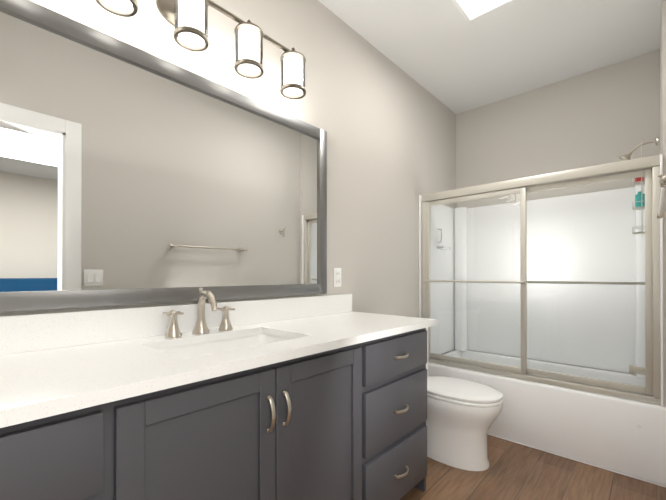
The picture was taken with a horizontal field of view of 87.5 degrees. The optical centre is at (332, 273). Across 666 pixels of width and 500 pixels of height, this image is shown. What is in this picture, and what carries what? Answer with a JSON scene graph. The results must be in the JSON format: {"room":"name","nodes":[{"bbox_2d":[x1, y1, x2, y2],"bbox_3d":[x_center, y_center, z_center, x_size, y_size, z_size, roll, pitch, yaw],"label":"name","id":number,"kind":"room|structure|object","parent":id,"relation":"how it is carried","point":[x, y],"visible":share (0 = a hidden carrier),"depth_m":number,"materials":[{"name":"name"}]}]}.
{"room":"bathroom","nodes":[
{"label":"bathroom","id":0,"kind":"room"},
{"bbox_2d":[0,0,455,354],"bbox_3d":[-0.100,-0.210,2.069,0.100,2.740,4.000,0,0,42],"label":"wall","id":1,"kind":"structure","parent":0,"point":[384,122],"depth_m":2.23,"materials":[{"name":"grey paint"}]},
{"bbox_2d":[0,0,326,311],"bbox_3d":[-0.537,-0.356,1.493,0.028,0.942,1.460,0,0,42],"label":"mirror","id":2,"kind":"object","parent":1,"relation":"attached to","point":[130,174],"visible":0.98,"depth_m":1.28,"materials":[{"name":"grey mirror"}]},
{"bbox_2d":[0,294,351,355],"bbox_3d":[-0.572,0.184,1.458,0.020,0.113,2.040,0,0,42],"label":"backsplash","id":3,"kind":"structure","parent":1,"relation":"attached to","point":[28,332],"depth_m":1.22,"materials":[{"name":"white stone"}]},
{"bbox_2d":[95,0,305,98],"bbox_3d":[-0.561,-0.996,1.344,0.197,0.234,1.140,0,0,42],"label":"sconce","id":4,"kind":"object","parent":1,"relation":"attached to","point":[188,19],"visible":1,"depth_m":1.45,"materials":[{"name":"white glass"}]},
{"bbox_2d":[333,268,340,286],"bbox_3d":[0.028,0.025,2.127,0.009,0.116,0.070,0,0,42],"label":"electrical outlet plate","id":5,"kind":"object","parent":1,"relation":"attached to","point":[336,277],"visible":1,"depth_m":2.12,"materials":[{"name":"white plastic"}]},
{"bbox_2d":[421,155,660,404],"bbox_3d":[1.293,0.038,2.430,1.468,1.384,0.116,0,0,42],"label":"shower door frame","id":6,"kind":"object","parent":1,"relation":"attached to","point":[648,168],"visible":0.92,"depth_m":2.24,"materials":[{"name":"silver metal"}]},
{"bbox_2d":[318,0,661,113],"bbox_3d":[0.505,-1.632,1.521,1.740,0.100,4.000,0,0,42],"label":"ceiling","id":7,"kind":"structure","parent":0,"point":[447,54],"depth_m":2.35,"materials":[{"name":"white paint"}]},
{"bbox_2d":[452,0,513,22],"bbox_3d":[0.848,-1.563,1.933,0.320,0.034,0.320,0,0,42],"label":"skylight","id":8,"kind":"object","parent":7,"relation":"in","point":[470,10],"visible":1,"depth_m":2.02,"materials":[{"name":"white glass"}]},
{"bbox_2d":[400,434,665,499],"bbox_3d":[0.505,1.208,1.511,1.740,0.100,4.000,0,0,42],"label":"floor","id":9,"kind":"structure","parent":0,"point":[515,471],"depth_m":1.94,"materials":[{"name":"brown wood"}]},
{"bbox_2d":[0,324,436,499],"bbox_3d":[-0.363,0.713,1.270,0.581,0.887,2.030,0,0,42],"label":"bathroom vanity","id":10,"kind":"object","parent":9,"relation":"on","point":[323,397],"depth_m":1.03,"materials":[{"name":"grey paint"}]},
{"bbox_2d":[0,312,435,419],"bbox_3d":[-0.360,0.255,1.271,0.586,0.030,2.050,0,0,42],"label":"countertop","id":11,"kind":"structure","parent":10,"relation":"on","point":[43,378],"depth_m":0.96,"materials":[{"name":"white stone"}]},
{"bbox_2d":[160,288,235,335],"bbox_3d":[-0.498,0.154,1.368,0.153,0.173,0.286,0,0,42],"label":"faucet","id":12,"kind":"object","parent":11,"relation":"on","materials":[{"name":"silver metal"}]},
{"bbox_2d":[152,332,291,355],"bbox_3d":[-0.368,0.338,1.262,0.360,0.161,0.540,0,0,42],"label":"sink","id":13,"kind":"object","parent":11,"relation":"in","point":[238,339],"depth_m":1.40,"materials":[{"name":"white ceramic"}]},
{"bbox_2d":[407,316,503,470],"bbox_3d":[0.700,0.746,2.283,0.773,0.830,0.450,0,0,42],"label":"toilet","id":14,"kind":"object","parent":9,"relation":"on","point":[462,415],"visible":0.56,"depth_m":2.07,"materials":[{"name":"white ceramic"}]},
{"bbox_2d":[428,350,665,487],"bbox_3d":[1.523,0.947,2.632,1.499,0.430,0.740,0,0,42],"label":"tub","id":15,"kind":"object","parent":9,"relation":"on","point":[625,437],"visible":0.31,"depth_m":2.17,"materials":[{"name":"white ceramic"}]},
{"bbox_2d":[456,49,659,373],"bbox_3d":[1.857,-0.207,2.923,1.640,2.740,0.100,0,0,42],"label":"wall","id":16,"kind":"structure","parent":0,"point":[607,114],"depth_m":2.83,"materials":[{"name":"grey paint"}]},
{"bbox_2d":[419,154,663,406],"bbox_3d":[1.509,0.040,2.667,1.470,1.381,0.746,0,0,42],"label":"shower surround","id":17,"kind":"structure","parent":16,"relation":"attached to","point":[480,317],"depth_m":2.88,"materials":[{"name":"white plastic"}]},
{"bbox_2d":[629,365,644,375],"bbox_3d":[1.987,0.627,2.225,0.140,0.067,0.064,0,0,42],"label":"tub spout","id":18,"kind":"object","parent":17,"relation":"attached to","point":[636,370],"depth_m":2.23,"materials":[{"name":"silver metal"}]},
{"bbox_2d":[660,0,665,406],"bbox_3d":[2.075,-0.425,2.161,0.050,2.309,0.732,0,0,42],"label":"wall","id":19,"kind":"structure","parent":0,"point":[663,83],"depth_m":1.91,"materials":[{"name":"grey paint"}]},
{"bbox_2d":[619,136,657,160],"bbox_3d":[1.969,-0.793,2.248,0.191,0.133,0.074,0,0,42],"label":"shower head","id":20,"kind":"object","parent":19,"relation":"attached to","point":[627,156],"visible":0.81,"depth_m":2.26},
{"bbox_2d":[632,142,644,236],"bbox_3d":[1.984,-0.542,2.233,0.093,0.606,0.114,0,0,42],"label":"shower caddy","id":21,"kind":"object","parent":20,"relation":"hanging from","point":[641,205],"visible":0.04,"depth_m":2.21,"materials":[{"name":"silver metal"}]},
{"bbox_3d":[1.104,-0.214,0.970,0.120,2.740,3.800,0,0,42],"label":"wall","id":22,"kind":"structure","parent":0,"visible":0},
{"bbox_2d":[656,175,665,218],"bbox_3d":[1.079,-0.229,1.095,0.084,0.052,0.732,0,0,42],"label":"towel rail","id":23,"kind":"object","parent":22,"relation":"attached to","point":[660,213],"visible":1,"depth_m":1.05,"materials":[{"name":"silver metal"}]}
]}

